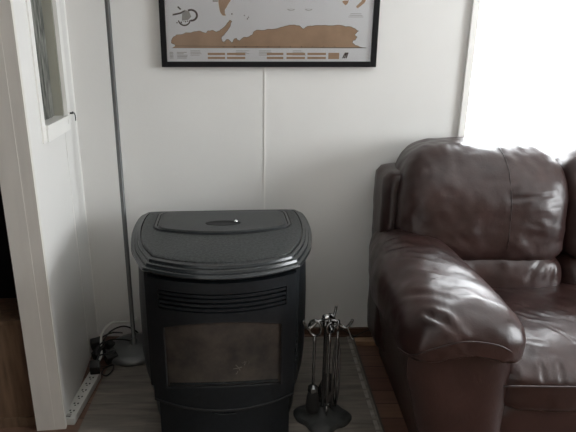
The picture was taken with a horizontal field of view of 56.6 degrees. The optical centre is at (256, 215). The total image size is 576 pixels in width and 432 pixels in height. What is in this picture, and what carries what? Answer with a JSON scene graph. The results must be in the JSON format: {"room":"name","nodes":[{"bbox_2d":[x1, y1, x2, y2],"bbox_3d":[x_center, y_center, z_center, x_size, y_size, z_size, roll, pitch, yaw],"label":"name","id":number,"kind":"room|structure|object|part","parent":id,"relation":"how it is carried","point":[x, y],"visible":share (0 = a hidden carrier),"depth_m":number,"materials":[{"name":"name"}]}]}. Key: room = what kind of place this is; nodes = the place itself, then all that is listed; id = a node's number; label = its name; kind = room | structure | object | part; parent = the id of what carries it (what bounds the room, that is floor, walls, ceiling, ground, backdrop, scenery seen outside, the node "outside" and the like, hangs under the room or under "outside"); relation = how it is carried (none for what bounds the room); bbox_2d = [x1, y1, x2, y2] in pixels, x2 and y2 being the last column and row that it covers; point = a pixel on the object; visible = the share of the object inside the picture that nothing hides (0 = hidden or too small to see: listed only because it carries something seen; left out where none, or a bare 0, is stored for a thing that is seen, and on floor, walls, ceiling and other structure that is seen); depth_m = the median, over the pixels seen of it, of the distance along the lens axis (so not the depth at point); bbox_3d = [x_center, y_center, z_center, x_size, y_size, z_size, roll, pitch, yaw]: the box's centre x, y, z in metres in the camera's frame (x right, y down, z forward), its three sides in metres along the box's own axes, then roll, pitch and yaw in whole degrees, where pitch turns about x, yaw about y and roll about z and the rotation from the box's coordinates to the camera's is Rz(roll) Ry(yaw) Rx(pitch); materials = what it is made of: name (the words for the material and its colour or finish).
{"room":"living room","nodes":[
{"label":"living room","id":0,"kind":"room"},
{"bbox_2d":[12,0,97,414],"bbox_3d":[-0.585,0.121,-0.034,0.094,2.450,4.700,-2,18,-5],"label":"wall","id":1,"kind":"structure","parent":0,"point":[50,160],"depth_m":2.01,"materials":[{"name":"paint"}]},
{"bbox_2d":[0,0,66,430],"bbox_3d":[-0.749,-0.224,1.633,0.102,2.100,0.019,-2,18,-5],"label":"trim","id":2,"kind":"structure","parent":1,"relation":"attached to","point":[17,174],"depth_m":1.72,"materials":[{"name":"beige paint"}]},
{"bbox_2d":[25,0,71,143],"bbox_3d":[-0.773,-0.761,1.804,0.110,0.980,0.367,-2,18,-5],"label":"window","id":3,"kind":"structure","parent":1,"relation":"in","point":[52,128],"depth_m":1.97,"materials":[{"name":"white paint"}]},
{"bbox_2d":[30,0,53,119],"bbox_3d":[-0.768,-0.761,1.791,0.014,0.872,0.260,-2,18,-5],"label":"curtain","id":4,"kind":"object","parent":3,"relation":"hanging from","point":[36,6],"visible":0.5,"depth_m":1.91,"materials":[{"name":"grey fabric"}]},
{"bbox_3d":[-0.745,-0.327,1.961,0.051,0.057,0.335,-2,18,-5],"label":"sill","id":5,"kind":"part","parent":3,"relation":"part of","materials":[{"name":"white paint"}]},
{"bbox_2d":[64,0,98,359],"bbox_3d":[-0.754,-0.556,2.101,0.002,2.450,0.210,-2,18,-5],"label":"trim","id":6,"kind":"structure","parent":1,"relation":"attached to","point":[64,0],"depth_m":2.26,"materials":[{"name":"white paint"}]},
{"bbox_2d":[90,332,122,350],"bbox_3d":[-0.676,0.556,2.413,0.151,0.067,0.045,-10,20,-29],"label":"plug","id":7,"kind":"object","parent":1,"relation":"attached to","point":[94,342],"visible":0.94,"depth_m":2.38,"materials":[{"name":"black plastic"}]},
{"bbox_3d":[-0.666,0.544,2.414,0.133,0.046,0.027,-14,22,-36],"label":"plug cord","id":8,"kind":"part","parent":7,"relation":"part of","materials":[{"name":"plastic"}]},
{"bbox_2d":[0,336,408,431],"bbox_3d":[0.475,1.323,0.393,5.950,0.100,4.900,0,18,0],"label":"floor","id":9,"kind":"structure","parent":0,"point":[392,418],"depth_m":2.13,"materials":[{"name":"laminate"}]},
{"bbox_2d":[0,298,35,427],"bbox_3d":[-1.143,0.548,1.950,0.657,0.436,0.183,-2,18,-5],"label":"base cabinet","id":10,"kind":"object","parent":9,"relation":"on","point":[16,402],"visible":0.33,"depth_m":1.90,"materials":[{"name":"brown wood"}]},
{"bbox_2d":[66,318,137,424],"bbox_3d":[-0.673,0.613,2.251,0.110,0.130,0.642,3,18,9],"label":"power strip","id":11,"kind":"object","parent":9,"relation":"on","point":[85,391],"visible":0.74,"depth_m":2.10,"materials":[{"name":"grey plastic"}]},
{"bbox_2d":[89,347,115,374],"bbox_3d":[-0.660,0.606,2.319,0.079,0.077,0.251,0,18,0],"label":"plug","id":12,"kind":"object","parent":11,"relation":"attached to","point":[95,366],"visible":0.89,"depth_m":2.21,"materials":[{"name":"black plastic"}]},
{"bbox_3d":[-0.655,0.602,2.332,0.068,0.077,0.224,0,18,0],"label":"plug cord","id":13,"kind":"part","parent":12,"relation":"part of","materials":[{"name":"plastic"}]},
{"bbox_2d":[95,341,114,356],"bbox_3d":[-0.679,0.592,2.345,0.043,0.057,0.162,4,18,13],"label":"plug","id":14,"kind":"object","parent":11,"relation":"attached to","point":[109,344],"visible":0.88,"depth_m":2.39,"materials":[{"name":"black plastic"}]},
{"bbox_2d":[91,339,129,359],"bbox_3d":[-0.652,0.579,2.390,0.054,0.062,0.205,13,22,36],"label":"plug","id":15,"kind":"object","parent":11,"relation":"attached to","point":[102,347],"visible":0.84,"depth_m":2.34,"materials":[{"name":"black plastic"}]},
{"bbox_3d":[-0.636,0.575,2.397,0.174,0.059,0.019,-15,23,-40],"label":"plug cord","id":16,"kind":"part","parent":15,"relation":"part of","materials":[{"name":"black plastic"}]},
{"bbox_2d":[104,340,117,364],"bbox_3d":[-0.673,0.606,2.379,0.052,0.045,0.159,-13,22,-35],"label":"plug","id":17,"kind":"object","parent":11,"relation":"attached to","point":[108,359],"visible":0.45,"depth_m":2.32,"materials":[{"name":"black plastic"}]},
{"bbox_3d":[-0.662,0.559,2.395,0.082,0.114,0.350,6,19,18],"label":"supply cord","id":18,"kind":"part","parent":11,"relation":"part of","materials":[{"name":"grey plastic"}]},
{"bbox_2d":[100,325,138,361],"bbox_3d":[-0.645,0.563,2.431,0.062,0.081,0.272,9,20,25],"label":"cable","id":19,"kind":"object","parent":9,"relation":"on","point":[136,331],"visible":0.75,"depth_m":2.46,"materials":[{"name":"plastic"}]},
{"bbox_2d":[78,336,384,431],"bbox_3d":[-0.092,0.779,1.919,1.105,0.015,1.322,0,18,0],"label":"hearth pad","id":20,"kind":"object","parent":9,"relation":"on","point":[124,400],"visible":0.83,"depth_m":2.11,"materials":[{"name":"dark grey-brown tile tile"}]},
{"bbox_2d":[101,364,113,375],"bbox_3d":[-0.637,0.656,2.269,0.051,0.007,0.087,0,18,0],"label":"cable","id":21,"kind":"object","parent":20,"relation":"on","point":[111,364],"visible":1,"depth_m":2.27,"materials":[{"name":"plastic"}]},
{"bbox_2d":[104,0,145,366],"bbox_3d":[-0.556,-0.254,2.149,0.300,1.820,0.300,0,18,0],"label":"floor lamp","id":22,"kind":"object","parent":20,"relation":"on","point":[130,353],"visible":0.7,"depth_m":2.27,"materials":[{"name":"grey metal"}]},
{"bbox_2d":[131,209,311,431],"bbox_3d":[-0.128,0.366,2.047,0.682,0.701,0.742,-1,18,-3],"label":"stove","id":23,"kind":"object","parent":20,"relation":"on","point":[222,293],"visible":1,"depth_m":1.74,"materials":[{"name":"black metal"}]},
{"bbox_3d":[-0.356,0.373,1.769,0.012,0.420,0.037,-1,18,-3],"label":"corner trim","id":24,"kind":"part","parent":23,"relation":"part of","materials":[{"name":"black metal"}]},
{"bbox_3d":[-0.126,0.068,1.923,0.598,0.018,0.549,-1,18,-3],"label":"plate","id":25,"kind":"part","parent":23,"relation":"part of","materials":[{"name":"black metal"}]},
{"bbox_3d":[-0.129,0.021,2.024,0.478,0.011,0.249,-1,18,-3],"label":"hopper lid","id":26,"kind":"part","parent":23,"relation":"part of","materials":[{"name":"black metal"}]},
{"bbox_3d":[-0.108,0.407,1.728,0.472,0.451,0.095,-1,18,-3],"label":"door","id":27,"kind":"part","parent":23,"relation":"part of","materials":[{"name":"black metal"}]},
{"bbox_3d":[-0.108,0.443,1.731,0.388,0.274,0.054,-1,18,-3],"label":"door glass","id":28,"kind":"part","parent":23,"relation":"part of","materials":[{"name":"brown glass"}]},
{"bbox_3d":[-0.111,0.658,1.773,0.080,0.006,0.009,-1,18,-3],"label":"finger pull","id":29,"kind":"part","parent":23,"relation":"part of","materials":[{"name":"black metal"}]},
{"bbox_3d":[-0.110,0.700,1.852,0.444,0.174,0.121,-1,18,-3],"label":"ash door","id":30,"kind":"part","parent":23,"relation":"part of","materials":[{"name":"black metal"}]},
{"bbox_3d":[0.131,0.364,1.797,0.012,0.420,0.037,-1,18,-3],"label":"corner trim","id":31,"kind":"part","parent":23,"relation":"part of","materials":[{"name":"black metal"}]},
{"bbox_2d":[293,306,353,431],"bbox_3d":[0.243,0.548,1.925,0.184,0.428,0.172,-12,21,-32],"label":"stand","id":32,"kind":"object","parent":20,"relation":"on","point":[337,417],"visible":0.94,"depth_m":1.94,"materials":[{"name":"metal"}]},
{"bbox_3d":[0.199,0.374,1.854,0.096,0.041,0.010,-6,19,-19],"label":"hook arm","id":33,"kind":"part","parent":32,"relation":"part of","materials":[{"name":"metal"}]},
{"bbox_2d":[305,319,322,413],"bbox_3d":[0.203,0.538,1.907,0.050,0.376,0.050,-6,18,-17],"label":"brush","id":34,"kind":"object","parent":32,"relation":"hanging from","point":[312,400],"visible":0.99,"depth_m":1.92,"materials":[{"name":"metal"}]},
{"bbox_3d":[0.203,0.518,1.901,0.010,0.204,0.010,-7,19,-21],"label":"rod","id":35,"kind":"part","parent":34,"relation":"part of","materials":[{"name":"metal"}]},
{"bbox_3d":[0.203,0.392,1.861,0.053,0.069,0.010,6,19,19],"label":"ring handle","id":36,"kind":"part","parent":34,"relation":"part of","materials":[{"name":"metal"}]},
{"bbox_2d":[318,313,336,402],"bbox_3d":[0.264,0.523,1.956,0.072,0.370,0.024,0,18,0],"label":"shovel","id":37,"kind":"object","parent":32,"relation":"hanging from","point":[333,316],"visible":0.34,"depth_m":1.99,"materials":[{"name":"metal"}]},
{"bbox_3d":[0.264,0.644,1.990,0.072,0.120,0.014,0,18,0],"label":"blade","id":38,"kind":"part","parent":37,"relation":"part of","materials":[{"name":"metal"}]},
{"bbox_2d":[325,322,333,415],"bbox_3d":[0.254,0.548,1.895,0.036,0.380,0.012,-6,18,-17],"label":"poker","id":39,"kind":"object","parent":32,"relation":"hanging from","point":[327,404],"visible":0.81,"depth_m":1.89,"materials":[{"name":"metal"}]},
{"bbox_3d":[0.253,0.555,1.899,0.010,0.313,0.010,-7,19,-21],"label":"rod","id":40,"kind":"part","parent":39,"relation":"part of","materials":[{"name":"metal"}]},
{"bbox_3d":[0.253,0.388,1.845,0.036,0.045,0.010,-6,19,-19],"label":"ring handle","id":41,"kind":"part","parent":39,"relation":"part of","materials":[{"name":"metal"}]},
{"bbox_3d":[0.254,0.379,1.839,0.010,0.041,0.070,-6,19,-19],"label":"hook arm","id":42,"kind":"part","parent":32,"relation":"part of","materials":[{"name":"metal"}]},
{"bbox_3d":[0.266,0.357,1.908,0.010,0.041,0.096,10,20,28],"label":"hook arm","id":43,"kind":"part","parent":32,"relation":"part of","materials":[{"name":"metal"}]},
{"bbox_2d":[331,319,340,406],"bbox_3d":[0.284,0.530,1.909,0.032,0.355,0.024,-16,24,-41],"label":"tongs","id":44,"kind":"object","parent":32,"relation":"hanging from","point":[334,398],"visible":1,"depth_m":1.91,"materials":[{"name":"metal"}]},
{"bbox_3d":[0.284,0.545,1.913,0.010,0.303,0.010,7,19,21],"label":"rod","id":45,"kind":"part","parent":44,"relation":"part of","materials":[{"name":"metal"}]},
{"bbox_3d":[0.284,0.383,1.862,0.010,0.045,0.036,5,18,14],"label":"ring handle","id":46,"kind":"part","parent":44,"relation":"part of","materials":[{"name":"metal"}]},
{"bbox_3d":[0.288,0.373,1.858,0.096,0.041,0.010,5,18,14],"label":"hook arm","id":47,"kind":"part","parent":32,"relation":"part of","materials":[{"name":"metal"}]},
{"bbox_2d":[354,337,375,345],"bbox_3d":[0.512,0.589,2.504,0.106,0.022,0.042,0,18,0],"label":"wood block","id":48,"kind":"object","parent":9,"relation":"on","point":[360,341],"visible":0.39,"depth_m":2.49,"materials":[{"name":"brown wood"}]},
{"bbox_2d":[367,137,575,431],"bbox_3d":[1.435,0.272,1.916,2.064,0.982,0.969,0,18,0],"label":"sofa","id":49,"kind":"object","parent":9,"relation":"on","point":[471,306],"visible":1,"depth_m":1.86,"materials":[{"name":"brown leather"}]},
{"bbox_3d":[0.585,0.476,1.952,0.300,0.548,0.797,0,18,0],"label":"arm panel","id":50,"kind":"part","parent":49,"relation":"part of","materials":[{"name":"brown leather"}]},
{"bbox_3d":[0.589,0.264,1.867,0.365,0.316,0.869,0,18,0],"label":"arm","id":51,"kind":"part","parent":49,"relation":"part of","materials":[{"name":"brown leather"}]},
{"bbox_2d":[395,137,567,260],"bbox_3d":[0.858,-0.071,2.100,0.634,0.430,0.383,0,18,0],"label":"cushion","id":52,"kind":"object","parent":49,"relation":"on","point":[488,198],"depth_m":1.96,"materials":[{"name":"brown leather"}]},
{"bbox_2d":[463,258,560,288],"bbox_3d":[0.858,0.214,2.114,0.628,0.224,0.290,0,18,0],"label":"lumbar cushion","id":53,"kind":"object","parent":49,"relation":"on","point":[499,273],"depth_m":1.98,"materials":[{"name":"brown leather"}]},
{"bbox_2d":[492,283,575,411],"bbox_3d":[1.061,0.414,1.830,0.756,0.206,0.638,0,18,0],"label":"seat cushion","id":54,"kind":"object","parent":49,"relation":"on","point":[544,378],"depth_m":1.59,"materials":[{"name":"brown leather"}]},
{"bbox_3d":[1.435,0.682,1.669,1.482,0.314,0.115,0,18,0],"label":"rail","id":55,"kind":"part","parent":49,"relation":"part of","materials":[{"name":"brown leather"}]},
{"bbox_2d":[547,138,575,257],"bbox_3d":[1.434,-0.073,2.098,0.546,0.435,0.382,0,18,0],"label":"cushion","id":56,"kind":"object","parent":49,"relation":"on","point":[564,151],"depth_m":2.01,"materials":[{"name":"brown leather"}]},
{"bbox_2d":[555,252,575,284],"bbox_3d":[1.435,0.211,2.114,0.538,0.228,0.288,0,18,0],"label":"lumbar cushion","id":57,"kind":"object","parent":49,"relation":"on","point":[566,260],"depth_m":2.03,"materials":[{"name":"brown leather"}]},
{"bbox_2d":[0,0,471,335],"bbox_3d":[0.475,-0.609,2.266,5.950,2.450,0.162,0,18,0],"label":"wall","id":58,"kind":"structure","parent":0,"point":[192,138],"depth_m":2.27,"materials":[{"name":"paint"}]},
{"bbox_2d":[264,67,265,209],"bbox_3d":[0.034,-0.587,2.199,0.007,2.450,0.003,0,18,0],"label":"trim","id":59,"kind":"structure","parent":58,"relation":"attached to","point":[264,67],"depth_m":2.27,"materials":[{"name":"white paint"}]},
{"bbox_2d":[158,0,379,66],"bbox_3d":[0.049,-0.911,2.084,0.871,0.634,0.025,0,18,0],"label":"framed map","id":60,"kind":"object","parent":58,"relation":"attached to","point":[193,33],"visible":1,"depth_m":2.14,"materials":[{"name":"paper"},{"name":"clear glass"},{"name":"black painted wood"}]},
{"bbox_2d":[304,327,371,336],"bbox_3d":[1.440,0.560,2.551,3.720,0.050,0.026,0,18,0],"label":"baseboard","id":61,"kind":"structure","parent":58,"relation":"attached to","point":[354,331],"depth_m":2.55,"materials":[{"name":"brown wood"}]},
{"bbox_2d":[457,0,480,136],"bbox_3d":[1.667,-0.865,2.149,1.666,1.350,0.130,0,18,0],"label":"window frame","id":62,"kind":"structure","parent":58,"relation":"in","point":[475,8],"depth_m":2.18,"materials":[{"name":"white paint"}]}
]}

